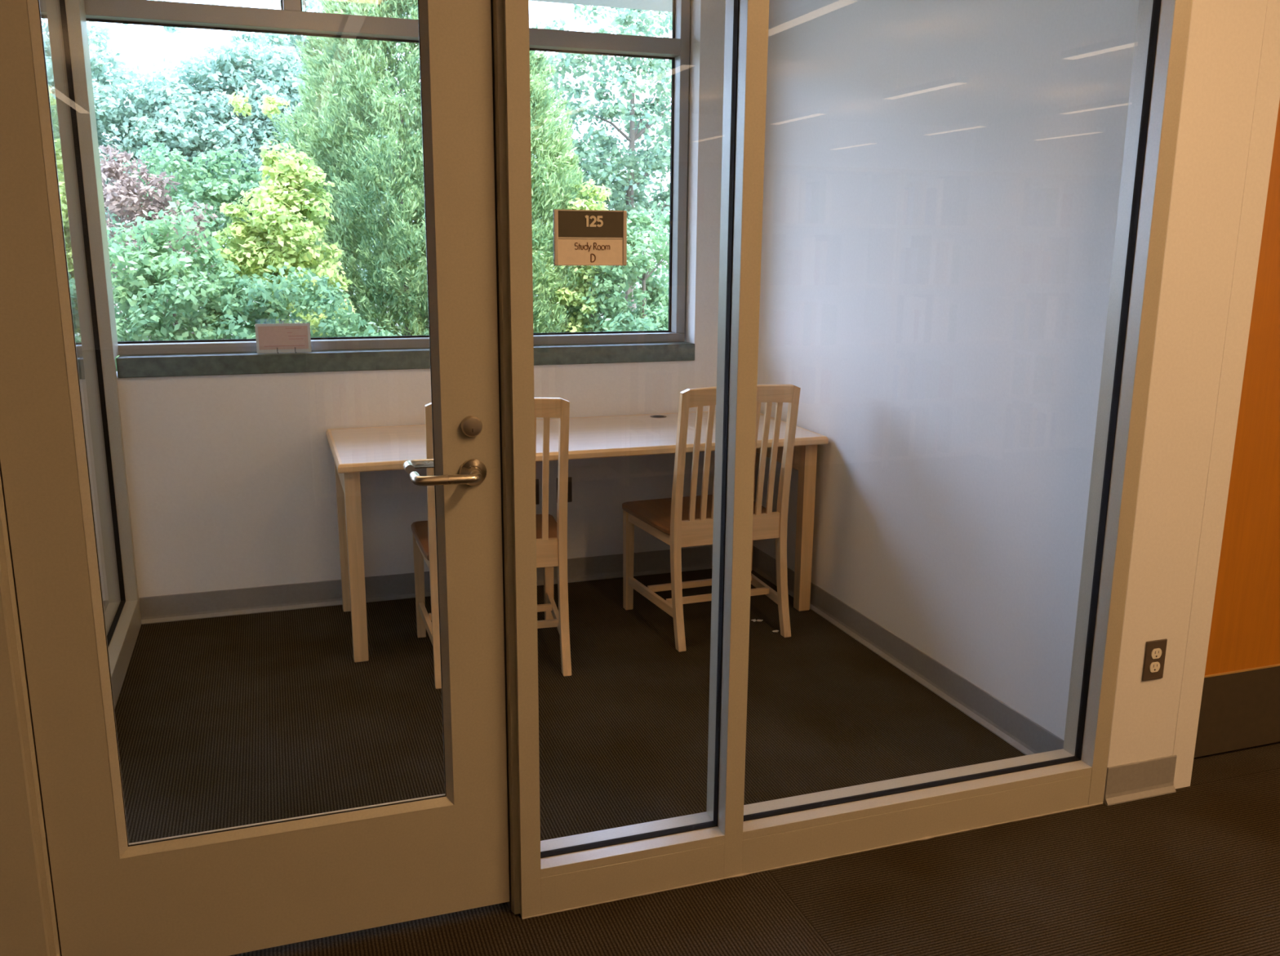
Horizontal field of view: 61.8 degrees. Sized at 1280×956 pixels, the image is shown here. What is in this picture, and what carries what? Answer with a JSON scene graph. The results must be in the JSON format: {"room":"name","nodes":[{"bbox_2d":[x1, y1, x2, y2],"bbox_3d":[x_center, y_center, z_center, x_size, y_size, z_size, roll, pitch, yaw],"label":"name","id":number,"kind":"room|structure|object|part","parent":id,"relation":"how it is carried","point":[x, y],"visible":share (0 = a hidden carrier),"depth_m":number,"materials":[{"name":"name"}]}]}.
{"room":"library","nodes":[
{"label":"library","id":0,"kind":"room"},
{"bbox_2d":[79,0,725,618],"bbox_3d":[1.400,-1.354,5.169,17.200,3.450,0.220,-4,13,-19],"label":"wall","id":1,"kind":"structure","parent":0,"point":[231,478],"depth_m":4.41,"materials":[{"name":"white paint"}]},
{"bbox_2d":[39,0,81,379],"bbox_3d":[-3.266,-1.115,3.560,2.419,1.633,0.210,-4,13,-19],"label":"window","id":2,"kind":"structure","parent":1,"relation":"in","point":[40,1],"depth_m":3.97,"materials":[{"name":"clear glass"}]},
{"bbox_3d":[-3.256,-0.344,3.684,2.419,0.076,0.114,-4,13,-19],"label":"sill","id":3,"kind":"part","parent":2,"relation":"part of","materials":[{"name":"stone"}]},
{"bbox_2d":[84,0,694,377],"bbox_3d":[-0.951,-1.270,4.343,2.476,1.633,0.210,-4,13,-19],"label":"window","id":4,"kind":"structure","parent":1,"relation":"in","point":[155,358],"depth_m":4.38,"materials":[{"name":"grey metal"}]},
{"bbox_2d":[254,323,311,353],"bbox_3d":[-1.420,-0.555,4.257,0.208,0.115,0.053,-4,13,-19],"label":"card","id":5,"kind":"object","parent":4,"relation":"on","point":[277,338],"visible":1,"depth_m":4.27,"materials":[{"name":"paper"}]},
{"bbox_3d":[-0.887,-0.503,4.485,2.362,0.076,0.114,-4,13,-19],"label":"sill","id":6,"kind":"part","parent":4,"relation":"part of","materials":[{"name":"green stone"}]},
{"bbox_2d":[139,545,712,624],"bbox_3d":[-0.737,0.447,4.691,2.659,0.108,0.016,-4,13,-19],"label":"baseboard","id":7,"kind":"structure","parent":1,"relation":"attached to","point":[235,602],"depth_m":4.50,"materials":[{"name":"grey plastic"}]},
{"bbox_2d":[535,479,538,504],"bbox_3d":[-0.478,0.063,4.701,0.070,0.114,0.008,-4,13,-19],"label":"wall outlet","id":8,"kind":"object","parent":1,"relation":"attached to","point":[536,480],"visible":0.11,"depth_m":4.71,"materials":[{"name":"black plastic"}]},
{"bbox_2d":[556,476,572,502],"bbox_3d":[-0.336,0.054,4.749,0.070,0.114,0.008,-4,13,-19],"label":"wall outlet","id":9,"kind":"object","parent":1,"relation":"attached to","point":[570,482],"visible":0.28,"depth_m":4.75,"materials":[{"name":"black plastic"}]},
{"bbox_2d":[114,568,1279,955],"bbox_3d":[4.085,2.077,-2.096,17.200,0.060,16.354,-4,13,-19],"label":"floor","id":10,"kind":"structure","parent":0,"point":[230,721],"depth_m":3.07,"materials":[{"name":"carpet"}]},
{"bbox_2d":[410,397,571,688],"bbox_3d":[-0.543,0.166,3.902,0.550,1.001,0.585,-3,13,-15],"label":"chair","id":11,"kind":"object","parent":10,"relation":"on","point":[551,535],"visible":0.4,"depth_m":3.74,"materials":[{"name":"brown wood"}]},
{"bbox_3d":[-0.850,0.408,4.122,0.036,0.428,0.036,-3,13,-15],"label":"leg","id":12,"kind":"part","parent":11,"relation":"part of","materials":[{"name":"brown wood"}]},
{"bbox_3d":[-0.777,0.266,3.877,0.020,0.042,0.405,-4,13,-18],"label":"seat rail","id":13,"kind":"part","parent":11,"relation":"part of","materials":[{"name":"brown wood"}]},
{"bbox_3d":[-0.699,0.230,3.625,0.030,0.994,0.104,-3,13,-15],"label":"leg","id":14,"kind":"part","parent":11,"relation":"part of","materials":[{"name":"brown wood"}]},
{"bbox_3d":[-0.557,0.213,3.965,0.550,0.026,0.480,-3,13,-15],"label":"seat","id":15,"kind":"part","parent":11,"relation":"part of","materials":[{"name":"red wood"}]},
{"bbox_3d":[-0.491,0.272,3.724,0.417,0.101,0.022,-3,13,-15],"label":"rail","id":16,"kind":"part","parent":11,"relation":"part of","materials":[{"name":"brown wood"}]},
{"bbox_3d":[-0.470,-0.229,3.546,0.417,0.075,0.042,-3,13,-15],"label":"crest rail","id":17,"kind":"part","parent":11,"relation":"part of","materials":[{"name":"brown wood"}]},
{"bbox_3d":[-0.363,0.384,4.250,0.036,0.428,0.036,-3,13,-15],"label":"leg","id":18,"kind":"part","parent":11,"relation":"part of","materials":[{"name":"brown wood"}]},
{"bbox_3d":[-0.267,0.208,3.738,0.030,0.994,0.104,-3,13,-15],"label":"leg","id":19,"kind":"part","parent":11,"relation":"part of","materials":[{"name":"brown wood"}]},
{"bbox_2d":[325,410,828,662],"bbox_3d":[-0.266,0.185,4.394,1.894,0.755,0.743,-4,13,-19],"label":"table","id":20,"kind":"object","parent":10,"relation":"on","point":[354,451],"visible":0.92,"depth_m":4.22,"materials":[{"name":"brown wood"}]},
{"bbox_3d":[-1.210,0.196,4.382,0.054,0.724,0.054,-4,13,-19],"label":"leg","id":21,"kind":"part","parent":20,"relation":"part of","materials":[{"name":"brown wood"}]},
{"bbox_3d":[-1.023,0.315,3.854,0.054,0.724,0.054,-4,13,-19],"label":"leg","id":22,"kind":"part","parent":20,"relation":"part of","materials":[{"name":"brown wood"}]},
{"bbox_3d":[0.497,0.082,4.959,0.054,0.724,0.054,-4,13,-19],"label":"leg","id":23,"kind":"part","parent":20,"relation":"part of","materials":[{"name":"brown wood"}]},
{"bbox_3d":[0.684,0.201,4.430,0.054,0.724,0.054,-4,13,-19],"label":"leg","id":24,"kind":"part","parent":20,"relation":"part of","materials":[{"name":"brown wood"}]},
{"bbox_2d":[622,384,800,652],"bbox_3d":[0.273,0.092,4.263,0.550,1.001,0.585,-4,13,-20],"label":"chair","id":25,"kind":"object","parent":10,"relation":"on","point":[679,521],"visible":0.61,"depth_m":4.05,"materials":[{"name":"brown wood"}]},
{"bbox_3d":[-0.048,0.341,4.453,0.036,0.428,0.036,-4,13,-20],"label":"leg","id":26,"kind":"part","parent":25,"relation":"part of","materials":[{"name":"brown wood"}]},
{"bbox_3d":[0.045,0.197,4.215,0.020,0.042,0.405,-5,14,-24],"label":"seat rail","id":27,"kind":"part","parent":25,"relation":"part of","materials":[{"name":"brown wood"}]},
{"bbox_3d":[0.146,0.160,3.972,0.030,0.994,0.104,-4,13,-20],"label":"leg","id":28,"kind":"part","parent":25,"relation":"part of","materials":[{"name":"brown wood"}]},
{"bbox_3d":[0.254,0.140,4.324,0.550,0.026,0.480,-4,13,-20],"label":"seat","id":29,"kind":"part","parent":25,"relation":"part of","materials":[{"name":"red wood"}]},
{"bbox_3d":[0.344,0.197,4.091,0.417,0.101,0.022,-4,13,-20],"label":"rail","id":30,"kind":"part","parent":25,"relation":"part of","materials":[{"name":"brown wood"}]},
{"bbox_3d":[0.372,-0.304,3.915,0.417,0.075,0.042,-4,13,-20],"label":"crest rail","id":31,"kind":"part","parent":25,"relation":"part of","materials":[{"name":"brown wood"}]},
{"bbox_3d":[0.565,0.129,4.126,0.030,0.994,0.104,-4,13,-20],"label":"leg","id":32,"kind":"part","parent":25,"relation":"part of","materials":[{"name":"brown wood"}]},
{"bbox_2d":[752,0,1267,802],"bbox_3d":[1.020,-0.712,3.903,0.308,2.740,2.574,-4,13,-19],"label":"wall","id":33,"kind":"structure","parent":0,"point":[942,180],"depth_m":3.31,"materials":[{"name":"white paint"}]},
{"bbox_2d":[751,545,1063,755],"bbox_3d":[0.874,0.594,4.088,0.016,0.108,2.239,-4,13,-19],"label":"baseboard","id":34,"kind":"structure","parent":33,"relation":"attached to","point":[1026,735],"depth_m":3.72,"materials":[{"name":"grey plastic"}]},
{"bbox_2d":[1103,755,1177,805],"bbox_3d":[1.401,0.843,2.983,0.240,0.108,0.016,-4,13,-19],"label":"baseboard","id":35,"kind":"structure","parent":33,"relation":"attached to","point":[1141,780],"depth_m":2.98,"materials":[{"name":"grey plastic"}]},
{"bbox_2d":[1142,638,1167,680],"bbox_3d":[1.402,0.495,2.910,0.070,0.114,0.008,-4,13,-19],"label":"wall outlet","id":36,"kind":"object","parent":33,"relation":"attached to","point":[1155,651],"visible":1,"depth_m":2.91,"materials":[{"name":"brown plastic"}]},
{"bbox_2d":[1149,662,1159,672],"bbox_3d":[1.402,0.515,2.912,0.034,0.028,0.003,-4,13,-19],"label":"receptacle","id":37,"kind":"object","parent":36,"relation":"attached to","point":[1154,667],"depth_m":2.91,"materials":[{"name":"white plastic"}]},
{"bbox_2d":[1151,648,1161,658],"bbox_3d":[1.403,0.477,2.903,0.034,0.028,0.003,-4,13,-19],"label":"receptacle","id":38,"kind":"object","parent":36,"relation":"attached to","point":[1156,653],"depth_m":2.90,"materials":[{"name":"white plastic"}]},
{"bbox_2d":[1172,0,1279,788],"bbox_3d":[1.549,-0.443,2.754,0.078,2.720,0.001,-4,13,-19],"label":"trim","id":39,"kind":"structure","parent":33,"relation":"attached to","point":[1267,99],"depth_m":2.80,"materials":[{"name":"white paint"}]},
{"bbox_3d":[5.774,-1.111,4.232,9.558,3.450,0.250,-4,13,-19],"label":"wall","id":40,"kind":"structure","parent":0,"visible":0},
{"bbox_2d":[1193,100,1279,757],"bbox_3d":[2.026,-0.229,3.118,0.924,2.128,0.048,-4,13,-19],"label":"door","id":41,"kind":"structure","parent":40,"relation":"in","point":[1240,707],"depth_m":3.11,"materials":[{"name":"orange wood"}]},
{"bbox_3d":[2.026,0.689,3.301,0.922,0.256,0.003,-4,13,-19],"label":"kick plate","id":42,"kind":"part","parent":41,"relation":"part of","materials":[{"name":"brown metal"}]},
{"bbox_3d":[-0.024,-1.771,1.964,2.772,1.270,0.095,-4,13,-19],"label":"wall","id":43,"kind":"structure","parent":0,"visible":0},
{"bbox_2d":[0,0,511,955],"bbox_3d":[-0.814,-0.035,2.075,1.130,2.180,0.115,-4,13,-19],"label":"door frame","id":44,"kind":"structure","parent":43,"relation":"attached to","point":[28,922],"depth_m":2.04,"materials":[{"name":"beige paint"}]},
{"bbox_2d":[0,0,509,955],"bbox_3d":[-0.731,-0.028,2.106,0.914,2.102,0.193,-4,13,-19],"label":"door","id":45,"kind":"structure","parent":44,"relation":"attached to","point":[227,891],"depth_m":2.14,"materials":[{"name":"beige paint"}]},
{"bbox_3d":[-0.433,-0.027,2.282,0.141,0.021,0.062,-4,13,-19],"label":"lever handle","id":46,"kind":"part","parent":45,"relation":"part of","materials":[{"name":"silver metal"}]},
{"bbox_3d":[-0.391,0.000,2.162,0.141,0.021,0.062,-4,13,-19],"label":"lever handle","id":47,"kind":"part","parent":45,"relation":"part of","materials":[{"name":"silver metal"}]},
{"bbox_2d":[492,0,1192,919],"bbox_3d":[0.479,-0.119,2.509,1.681,2.183,0.122,-4,13,-19],"label":"window","id":48,"kind":"structure","parent":43,"relation":"in","point":[732,838],"depth_m":2.54,"materials":[{"name":"beige paint"}]},
{"bbox_2d":[553,208,626,265],"bbox_3d":[-0.102,-0.497,2.212,0.156,0.112,0.008,-4,13,-19],"label":"room sign","id":49,"kind":"object","parent":48,"relation":"attached to","point":[580,237],"visible":1,"depth_m":2.21,"materials":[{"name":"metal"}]},
{"bbox_3d":[-0.103,-0.497,2.214,0.156,0.112,0.004,-4,13,-19],"label":"plate","id":50,"kind":"part","parent":49,"relation":"part of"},
{"bbox_3d":[-0.102,-0.523,2.205,0.139,0.052,0.002,-4,13,-19],"label":"number panel","id":51,"kind":"part","parent":49,"relation":"part of","materials":[{"name":"brown plastic"}]},
{"bbox_3d":[-0.102,-0.469,2.217,0.139,0.052,0.002,-4,13,-19],"label":"name panel","id":52,"kind":"part","parent":49,"relation":"part of","materials":[{"name":"beige plastic"}]},
{"bbox_3d":[-0.030,0.919,2.566,0.454,0.116,0.115,-4,13,-19],"label":"rail","id":53,"kind":"part","parent":48,"relation":"part of","materials":[{"name":"beige paint"}]},
{"bbox_3d":[0.724,0.869,2.821,1.043,0.116,0.115,-4,13,-19],"label":"rail","id":54,"kind":"part","parent":48,"relation":"part of","materials":[{"name":"beige metal"}]},
{"label":"outside","id":55,"kind":"structure","parent":0,"visible":0},
{"bbox_2d":[113,271,668,341],"bbox_3d":[-10.472,-5.170,31.409,60.000,0.150,57.346,-4,13,-19],"label":"ground","id":56,"kind":"structure","parent":55,"point":[666,275],"depth_m":35.54,"materials":[{"name":"green plant"}]},
{"bbox_2d":[98,144,217,329],"bbox_3d":[-3.893,-1.356,8.439,1.152,2.456,0.837,-5,14,-24],"label":"shrub","id":57,"kind":"object","parent":56,"relation":"on","point":[126,184],"visible":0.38,"depth_m":8.16,"materials":[{"name":"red plant"}]},
{"bbox_2d":[106,198,260,370],"bbox_3d":[-3.350,-0.899,7.412,1.325,2.016,0.937,2,13,7],"label":"shrub","id":58,"kind":"object","parent":56,"relation":"on","point":[157,265],"visible":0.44,"depth_m":7.18,"materials":[{"name":"green plant"}]},
{"bbox_2d":[86,0,321,340],"bbox_3d":[-6.002,-3.787,14.095,3.991,4.720,2.152,-5,14,-23],"label":"leafy tree","id":59,"kind":"object","parent":56,"relation":"on","point":[183,120],"visible":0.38,"depth_m":13.51,"materials":[{"name":"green plant"}]},
{"bbox_2d":[111,137,311,339],"bbox_3d":[-3.634,-1.698,9.566,2.028,2.638,1.358,-4,13,-19],"label":"shrub","id":60,"kind":"object","parent":56,"relation":"on","point":[204,188],"visible":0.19,"depth_m":9.14,"materials":[{"name":"green plant"}]},
{"bbox_2d":[108,226,371,340],"bbox_3d":[-7.140,-3.789,17.349,5.857,3.314,2.402,-4,13,-19],"label":"leafy tree","id":61,"kind":"object","parent":56,"relation":"on","point":[120,226],"visible":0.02,"depth_m":17.38,"materials":[{"name":"green plant"}]},
{"bbox_2d":[213,91,355,336],"bbox_3d":[-2.602,-1.375,7.852,0.699,2.768,0.956,11,16,38],"label":"shrub","id":62,"kind":"object","parent":56,"relation":"on","point":[282,210],"visible":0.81,"depth_m":7.66,"materials":[{"name":"yellow plant"}]},
{"bbox_2d":[197,262,401,339],"bbox_3d":[-2.329,-0.703,7.517,1.390,1.605,0.838,-4,13,-21],"label":"shrub","id":63,"kind":"object","parent":56,"relation":"on","point":[231,305],"visible":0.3,"depth_m":7.34,"materials":[{"name":"green plant"}]},
{"bbox_2d":[248,0,397,265],"bbox_3d":[-4.723,-4.388,15.391,2.910,5.351,2.471,-7,15,-31],"label":"leafy tree","id":64,"kind":"object","parent":56,"relation":"on","point":[305,7],"visible":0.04,"depth_m":14.73,"materials":[{"name":"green plant"}]},
{"bbox_2d":[316,81,419,328],"bbox_3d":[-2.769,-3.601,15.030,4.364,4.001,7.501,-4,13,-19],"label":"leafy tree","id":65,"kind":"object","parent":56,"relation":"on","point":[384,135],"visible":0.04,"depth_m":11.68,"materials":[{"name":"green plant"}]},
{"bbox_2d":[268,0,533,337],"bbox_3d":[-2.069,-2.607,9.276,2.194,4.589,2.054,-9,16,-37],"label":"evergreen tree","id":66,"kind":"object","parent":56,"relation":"on","point":[348,64],"visible":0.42,"depth_m":8.63,"materials":[{"name":"green plant"}]},
{"bbox_2d":[382,50,613,335],"bbox_3d":[-1.272,-2.254,9.488,2.059,3.818,1.746,-6,14,-27],"label":"evergreen tree","id":67,"kind":"object","parent":56,"relation":"on","point":[556,170],"visible":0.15,"depth_m":9.11,"materials":[{"name":"green plant"}]},
{"bbox_2d":[549,178,613,332],"bbox_3d":[-0.488,-1.452,9.395,0.604,2.283,0.530,-4,13,-19],"label":"shrub","id":68,"kind":"object","parent":56,"relation":"on","point":[568,297],"visible":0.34,"depth_m":9.24,"materials":[{"name":"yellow plant"}]},
{"bbox_2d":[534,176,668,331],"bbox_3d":[-0.923,-4.129,19.576,5.374,3.125,2.586,-4,13,-19],"label":"leafy tree","id":69,"kind":"object","parent":56,"relation":"on","point":[663,268],"visible":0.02,"depth_m":19.67,"materials":[{"name":"green plant"}]},
{"bbox_2d":[532,4,672,319],"bbox_3d":[-0.368,-3.813,13.899,2.899,4.942,2.498,4,13,15],"label":"leafy tree","id":70,"kind":"object","parent":56,"relation":"on","point":[604,166],"visible":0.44,"depth_m":13.33,"materials":[{"name":"green plant"}]},
{"bbox_2d":[573,200,670,332],"bbox_3d":[0.224,-1.432,9.652,1.671,2.144,1.058,-10,16,-40],"label":"shrub","id":71,"kind":"object","parent":56,"relation":"on","point":[620,275],"visible":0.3,"depth_m":9.29,"materials":[{"name":"green plant"}]},
{"bbox_2d":[606,310,667,331],"bbox_3d":[0.014,-0.545,7.596,0.703,1.299,0.889,11,16,39],"label":"shrub","id":72,"kind":"object","parent":56,"relation":"on","point":[625,322],"visible":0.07,"depth_m":7.35,"materials":[{"name":"green plant"}]},
{"bbox_3d":[-1.666,-1.798,2.652,0.095,0.120,2.235,-4,13,-19],"label":"wall partition","id":73,"kind":"structure","parent":0,"visible":0},
{"bbox_2d":[41,0,141,709],"bbox_3d":[-1.693,-0.472,2.997,0.115,2.620,2.337,-4,13,-19],"label":"window","id":74,"kind":"structure","parent":73,"relation":"in","point":[64,20],"depth_m":3.94,"materials":[{"name":"clear glass"}]},
{"bbox_3d":[-1.674,-0.492,2.945,0.006,2.452,2.134,-4,13,-19],"label":"glass pane","id":75,"kind":"part","parent":74,"relation":"part of","materials":[{"name":"clear glass"}]},
{"bbox_3d":[-1.687,0.762,3.223,0.115,0.114,2.138,-4,13,-19],"label":"rail","id":76,"kind":"part","parent":74,"relation":"part of","materials":[{"name":"beige metal"}]},
{"bbox_3d":[1.790,-2.499,3.789,17.200,0.810,2.604,-4,13,-19],"label":"ceiling","id":77,"kind":"structure","parent":0,"visible":0},
{"bbox_2d":[528,0,672,12],"bbox_3d":[-1.136,-2.500,4.935,12.600,0.150,1.476,-4,13,-19],"label":"roof overhang","id":78,"kind":"object","parent":77,"relation":"attached to","point":[650,5],"depth_m":5.95,"materials":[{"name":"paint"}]}
]}

